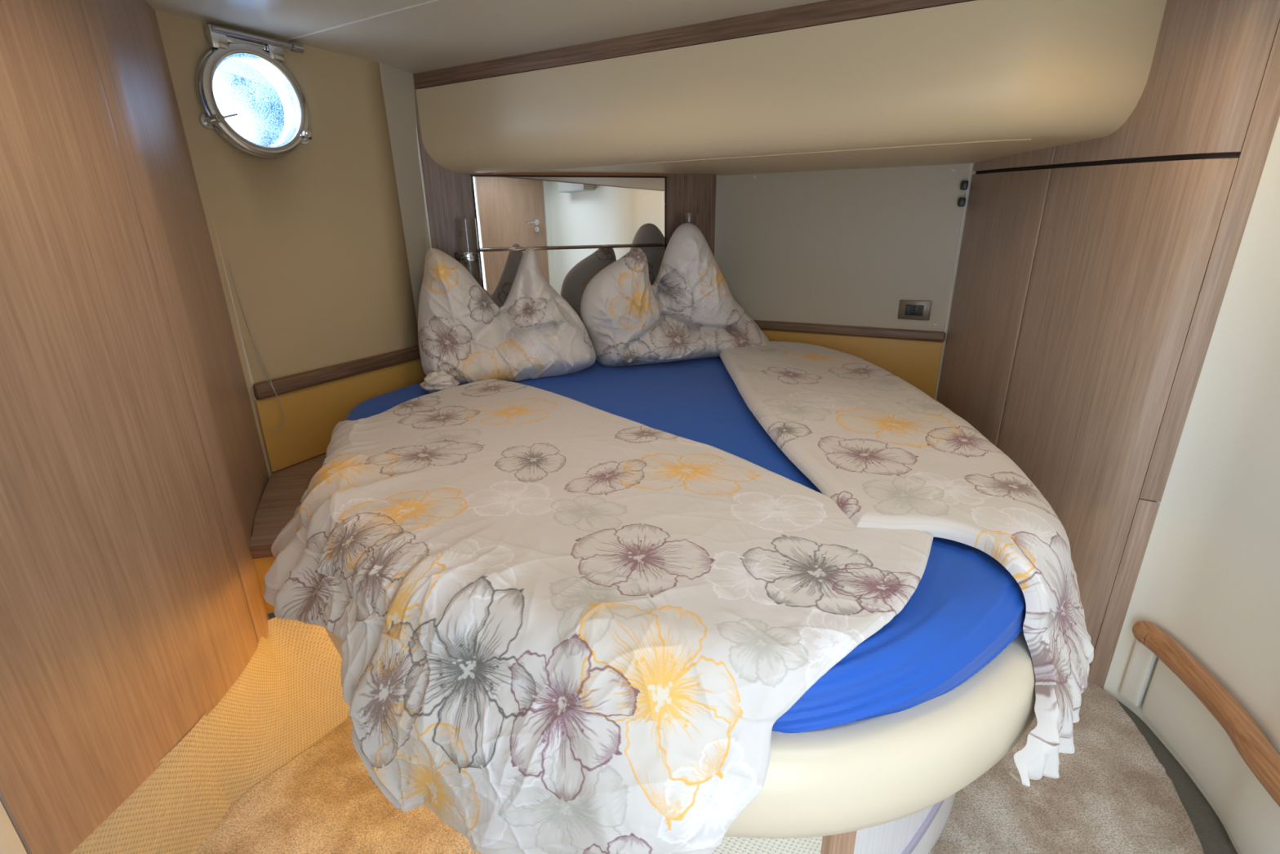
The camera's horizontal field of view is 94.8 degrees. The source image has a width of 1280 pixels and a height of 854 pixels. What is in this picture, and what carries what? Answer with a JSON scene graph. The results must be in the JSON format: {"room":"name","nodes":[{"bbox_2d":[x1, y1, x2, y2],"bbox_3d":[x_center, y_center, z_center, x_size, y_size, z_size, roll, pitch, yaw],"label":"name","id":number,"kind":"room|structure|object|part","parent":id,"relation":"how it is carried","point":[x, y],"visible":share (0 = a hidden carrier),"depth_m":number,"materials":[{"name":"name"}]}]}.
{"room":"ship interior","nodes":[
{"label":"ship interior","id":0,"kind":"room"},
{"bbox_2d":[155,10,418,478],"bbox_3d":[-1.100,-0.329,2.135,0.116,1.901,0.845,10,22,28],"label":"wall","id":1,"kind":"structure","parent":0,"point":[311,237],"depth_m":1.98,"materials":[{"name":"beige paint"}]},
{"bbox_2d":[0,0,275,853],"bbox_3d":[-1.078,-0.106,1.317,0.165,1.720,1.216,-5,20,-12],"label":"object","id":2,"kind":"object","parent":1,"relation":"attached to","point":[134,474],"visible":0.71,"depth_m":1.06,"materials":[{"name":"brown wood"}]},
{"bbox_3d":[-1.133,-0.190,1.561,0.033,1.720,0.667,-10,21,-24],"label":"corner panel","id":3,"kind":"part","parent":2,"relation":"part of","materials":[{"name":"brown wood"}]},
{"bbox_2d":[195,23,311,159],"bbox_3d":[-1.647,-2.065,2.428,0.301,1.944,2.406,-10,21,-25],"label":"window","id":4,"kind":"structure","parent":1,"relation":"in","point":[265,55],"depth_m":1.75,"materials":[{"name":"silver metal"}]},
{"bbox_3d":[-1.183,-1.092,1.651,0.016,0.058,0.044,11,22,30],"label":"hinge arm","id":5,"kind":"part","parent":4,"relation":"part of","materials":[{"name":"silver metal"}]},
{"bbox_3d":[-1.178,-0.890,1.686,0.006,0.020,0.050,12,23,32],"label":"latch lever","id":6,"kind":"part","parent":4,"relation":"part of","materials":[{"name":"silver metal"}]},
{"bbox_3d":[-1.154,-1.124,1.718,0.020,0.028,0.200,11,22,30],"label":"hinge plate","id":7,"kind":"part","parent":4,"relation":"part of","materials":[{"name":"silver metal"}]},
{"bbox_3d":[-1.152,-0.975,1.768,0.006,0.242,0.242,11,22,30],"label":"pane","id":8,"kind":"part","parent":4,"relation":"part of","materials":[{"name":"clear glass"}]},
{"bbox_3d":[-1.101,-1.137,1.776,0.016,0.058,0.044,11,22,30],"label":"hinge arm","id":9,"kind":"part","parent":4,"relation":"part of","materials":[{"name":"silver metal"}]},
{"bbox_3d":[-1.061,-1.171,1.817,0.028,0.028,0.035,11,22,30],"label":"hinge knob","id":10,"kind":"part","parent":4,"relation":"part of","materials":[{"name":"silver metal"}]},
{"bbox_2d":[227,262,284,431],"bbox_3d":[-1.218,-0.244,1.880,0.013,0.547,0.061,9,22,27],"label":"blind cord","id":11,"kind":"object","parent":1,"relation":"hanging from","point":[254,344],"visible":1,"depth_m":1.87,"materials":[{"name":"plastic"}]},
{"bbox_2d":[284,0,438,40],"bbox_3d":[-0.452,-1.080,1.467,1.660,0.004,0.005,10,22,28],"label":"trim","id":12,"kind":"structure","parent":1,"relation":"attached to","point":[428,2],"depth_m":1.64,"materials":[{"name":"beige"}]},
{"bbox_2d":[378,62,430,324],"bbox_3d":[-0.910,-0.596,2.436,0.077,1.540,0.219,6,20,18],"label":"wall","id":13,"kind":"structure","parent":0,"point":[397,85],"depth_m":2.27,"materials":[{"name":"beige paint"}]},
{"bbox_2d":[415,120,431,247],"bbox_3d":[-0.871,-0.713,2.467,0.007,1.340,0.030,-7,20,-16],"label":"trim","id":14,"kind":"structure","parent":13,"relation":"attached to","point":[419,153],"depth_m":2.37,"materials":[{"name":"beige"}]},
{"bbox_2d":[145,0,828,88],"bbox_3d":[0.086,-0.960,1.042,3.200,0.040,3.800,-1,19,0],"label":"ceiling","id":15,"kind":"structure","parent":0,"point":[438,34],"depth_m":1.67,"materials":[{"name":"beige paint"}]},
{"bbox_2d":[413,77,716,361],"bbox_3d":[-0.270,-0.684,2.736,1.283,1.590,0.120,-7,20,-16],"label":"wall","id":16,"kind":"structure","parent":0,"point":[449,197],"depth_m":2.45,"materials":[{"name":"brown wood"}]},
{"bbox_2d":[454,252,480,262],"bbox_3d":[-0.715,-0.708,2.450,0.102,0.040,0.108,-7,20,-16],"label":"holder","id":17,"kind":"object","parent":16,"relation":"attached to","point":[456,254],"visible":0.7,"depth_m":2.42,"materials":[{"name":"silver metal"}]},
{"bbox_2d":[454,218,481,280],"bbox_3d":[-0.710,-0.732,2.437,0.083,0.245,0.083,-1,19,0],"label":"reading lamp","id":18,"kind":"object","parent":17,"relation":"in","point":[465,228],"visible":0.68,"depth_m":2.40,"materials":[{"name":"silver metal"}]},
{"bbox_2d":[467,172,666,176],"bbox_3d":[-0.292,-1.087,2.519,0.860,0.020,0.010,-7,20,-16],"label":"trim","id":19,"kind":"structure","parent":16,"relation":"attached to","point":[488,173],"depth_m":2.52,"materials":[{"name":"brown wood"}]},
{"bbox_2d":[471,175,666,321],"bbox_3d":[-0.281,-0.742,2.638,0.850,0.704,0.012,-7,20,-16],"label":"wall mirror","id":20,"kind":"object","parent":16,"relation":"attached to","point":[512,211],"visible":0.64,"depth_m":2.58,"materials":[{"name":"silver glass"}]},
{"bbox_2d":[477,244,667,251],"bbox_3d":[-0.269,-0.787,2.582,0.860,0.009,0.074,-7,20,-16],"label":"glass shelf","id":21,"kind":"object","parent":20,"relation":"attached to","point":[651,245],"visible":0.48,"depth_m":2.55,"materials":[{"name":"clear"}]},
{"bbox_2d":[680,213,697,227],"bbox_3d":[0.225,-0.855,2.712,0.083,0.245,0.083,-1,19,0],"label":"tumbler","id":22,"kind":"object","parent":16,"relation":"attached to","point":[690,218],"visible":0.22,"depth_m":2.65,"materials":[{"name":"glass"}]},
{"bbox_2d":[714,163,976,400],"bbox_3d":[0.891,-0.697,2.724,1.412,1.590,0.030,9,22,26],"label":"wall","id":23,"kind":"structure","parent":0,"point":[842,247],"depth_m":2.66,"materials":[{"name":"white paint"}]},
{"bbox_2d":[413,0,1166,175],"bbox_3d":[0.429,-1.159,2.192,2.417,0.353,1.027,9,22,27],"label":"locker","id":24,"kind":"object","parent":23,"relation":"attached to","point":[829,85],"visible":0.94,"depth_m":1.67,"materials":[{"name":"beige plastic"}]},
{"bbox_3d":[0.206,-1.137,1.748,2.425,0.096,0.190,7,21,22],"label":"trim","id":25,"kind":"part","parent":24,"relation":"part of","materials":[{"name":"brown wood"}]},
{"bbox_2d":[753,320,946,399],"bbox_3d":[0.841,-0.333,2.842,1.096,0.326,0.034,9,22,26],"label":"headboard","id":26,"kind":"object","parent":23,"relation":"attached to","point":[913,356],"visible":0.41,"depth_m":2.68,"materials":[{"name":"leather"}]},
{"bbox_3d":[0.839,-0.467,2.795,1.096,0.042,0.034,9,22,26],"label":"rail","id":27,"kind":"part","parent":26,"relation":"part of","materials":[{"name":"brown wood"}]},
{"bbox_2d":[897,299,932,320],"bbox_3d":[1.206,-0.514,2.588,0.128,0.084,0.016,9,22,26],"label":"power socket","id":28,"kind":"object","parent":23,"relation":"attached to","point":[908,309],"visible":1,"depth_m":2.58,"materials":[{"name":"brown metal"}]},
{"bbox_2d":[957,197,965,206],"bbox_3d":[1.300,-0.908,2.379,0.026,0.034,0.040,9,22,26],"label":"clip","id":29,"kind":"object","parent":23,"relation":"attached to","point":[962,201],"visible":1,"depth_m":2.36,"materials":[{"name":"black plastic"}]},
{"bbox_2d":[960,180,968,190],"bbox_3d":[1.299,-0.967,2.358,0.026,0.034,0.040,9,22,26],"label":"clip","id":30,"kind":"object","parent":23,"relation":"attached to","point":[964,184],"visible":1,"depth_m":2.34,"materials":[{"name":"black plastic"}]},
{"bbox_2d":[1115,698,1238,853],"bbox_3d":[0.113,0.876,1.579,3.600,0.100,4.600,-1,19,0],"label":"baseboard","id":31,"kind":"structure","parent":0,"point":[1213,837],"depth_m":1.38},
{"bbox_2d":[70,617,350,853],"bbox_3d":[-0.883,0.703,1.512,0.367,0.300,1.366,7,21,22],"label":"carpeted step","id":32,"kind":"structure","parent":31,"relation":"on","point":[288,696],"depth_m":1.40,"materials":[{"name":"carpet"}]},
{"bbox_2d":[249,452,326,613],"bbox_3d":[-1.016,0.238,2.068,0.471,0.212,1.070,-7,20,-16],"label":"shelf","id":33,"kind":"object","parent":32,"relation":"on","point":[283,492],"visible":0.17,"depth_m":1.76,"materials":[{"name":"brown wood"}]},
{"bbox_3d":[-0.864,0.409,1.622,0.350,0.180,0.034,-4,20,-10],"label":"panel","id":34,"kind":"part","parent":33,"relation":"part of","materials":[{"name":"wood"}]},
{"bbox_2d":[252,345,426,471],"bbox_3d":[-1.073,-0.096,2.237,0.046,0.310,0.714,9,22,26],"label":"trim panel","id":35,"kind":"object","parent":33,"relation":"on","point":[313,402],"visible":0.72,"depth_m":2.10,"materials":[{"name":"leather"}]},
{"bbox_3d":[-1.077,-0.216,2.188,0.032,0.052,0.697,9,22,27],"label":"rail","id":36,"kind":"part","parent":35,"relation":"part of","materials":[{"name":"brown wood"}]},
{"bbox_2d":[324,627,1036,853],"bbox_3d":[-0.031,0.363,1.976,2.120,0.585,2.284,-1,19,0],"label":"bed base","id":37,"kind":"object","parent":31,"relation":"on","point":[887,784],"visible":0.1,"depth_m":0.87,"materials":[{"name":"leather"}]},
{"bbox_2d":[345,355,1026,733],"bbox_3d":[-0.036,0.040,1.859,2.009,0.144,2.181,-1,19,0],"label":"fitted sheet","id":38,"kind":"object","parent":37,"relation":"on","point":[965,608],"visible":0.19,"depth_m":1.01,"materials":[{"name":"blue fabric"}]},
{"bbox_2d":[417,247,595,393],"bbox_3d":[-0.528,-0.449,2.330,0.724,0.513,0.326,-9,21,-23],"label":"pillow","id":39,"kind":"object","parent":38,"relation":"on","point":[464,337],"visible":0.94,"depth_m":2.27,"materials":[{"name":"fabric"}]},
{"bbox_2d":[263,378,933,853],"bbox_3d":[-0.210,0.276,1.583,1.546,0.467,1.705,-1,19,0],"label":"duvet","id":40,"kind":"object","parent":38,"relation":"on","point":[565,625],"visible":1,"depth_m":0.98,"materials":[{"name":"fabric"}]},
{"bbox_2d":[580,222,768,366],"bbox_3d":[0.189,-0.580,2.569,0.903,0.583,0.266,-7,20,-16],"label":"pillow","id":41,"kind":"object","parent":38,"relation":"on","point":[690,311],"visible":0.98,"depth_m":2.48,"materials":[{"name":"fabric"}]},
{"bbox_2d":[719,341,1093,786],"bbox_3d":[0.691,0.079,1.831,0.682,0.313,2.051,-1,19,0],"label":"duvet","id":42,"kind":"object","parent":38,"relation":"on","point":[890,455],"visible":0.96,"depth_m":1.32,"materials":[{"name":"fabric"}]},
{"bbox_3d":[0.352,0.781,1.066,0.055,0.388,0.029,-6,20,-14],"label":"wood post","id":43,"kind":"part","parent":37,"relation":"part of","materials":[{"name":"brown wood"}]},
{"bbox_2d":[193,681,1204,853],"bbox_3d":[0.164,0.927,1.256,2.342,0.016,2.463,-1,19,0],"label":"rug","id":44,"kind":"object","parent":31,"relation":"on","point":[1113,794],"visible":0.29,"depth_m":1.35,"materials":[{"name":"beige carpet"}]},
{"bbox_2d":[934,0,1279,688],"bbox_3d":[1.292,-0.307,1.971,0.117,1.840,1.218,0,19,2],"label":"wardrobe","id":45,"kind":"object","parent":31,"relation":"on","point":[1093,276],"visible":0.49,"depth_m":1.54,"materials":[{"name":"brown wood"}]},
{"bbox_3d":[1.298,-0.467,2.220,0.027,0.935,0.629,2,19,8],"label":"door","id":46,"kind":"part","parent":45,"relation":"part of","materials":[{"name":"brown wood"}]},
{"bbox_3d":[1.289,-1.083,2.003,0.027,0.397,0.630,2,19,8],"label":"panel","id":47,"kind":"part","parent":45,"relation":"part of","materials":[{"name":"brown wood"}]},
{"bbox_3d":[1.250,-0.074,1.723,0.068,1.295,0.553,-2,19,-3],"label":"door","id":48,"kind":"part","parent":45,"relation":"part of","materials":[{"name":"brown wood"}]},
{"bbox_3d":[1.318,0.472,1.619,0.042,0.602,0.022,12,23,32],"label":"trim","id":49,"kind":"part","parent":45,"relation":"part of","materials":[{"name":"brown wood"}]},
{"bbox_3d":[1.238,-0.874,1.444,0.068,0.420,0.555,-2,19,-3],"label":"panel","id":50,"kind":"part","parent":45,"relation":"part of","materials":[{"name":"brown wood"}]},
{"bbox_3d":[1.305,-0.398,1.314,0.042,1.235,0.022,12,23,32],"label":"trim","id":51,"kind":"part","parent":45,"relation":"part of","materials":[{"name":"brown wood"}]},
{"bbox_2d":[1102,116,1279,853],"bbox_3d":[1.262,0.171,0.607,0.107,1.840,1.724,1,19,5],"label":"wall","id":52,"kind":"structure","parent":0,"point":[1208,577],"depth_m":1.33,"materials":[{"name":"white paint"}]},
{"bbox_2d":[1120,639,1279,853],"bbox_3d":[1.265,0.815,1.142,0.057,0.200,1.012,2,20,9],"label":"panel","id":53,"kind":"object","parent":52,"relation":"attached to","point":[1251,816],"visible":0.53,"depth_m":1.36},
{"bbox_2d":[1132,620,1279,806],"bbox_3d":[1.243,0.696,1.100,0.094,0.062,1.015,2,20,9],"label":"handrail","id":54,"kind":"object","parent":52,"relation":"attached to","point":[1246,735],"visible":1,"depth_m":1.29,"materials":[{"name":"brown wood"}]},
{"bbox_3d":[-1.025,0.327,0.261,0.060,1.840,1.049,-1,19,0],"label":"wall","id":55,"kind":"structure","parent":0,"visible":0},
{"bbox_2d":[0,800,26,853],"bbox_3d":[-1.002,0.157,0.744,0.028,1.840,0.030,-1,19,0],"label":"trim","id":56,"kind":"structure","parent":55,"relation":"attached to","point":[11,842],"depth_m":0.91,"materials":[{"name":"beige"}]}
]}

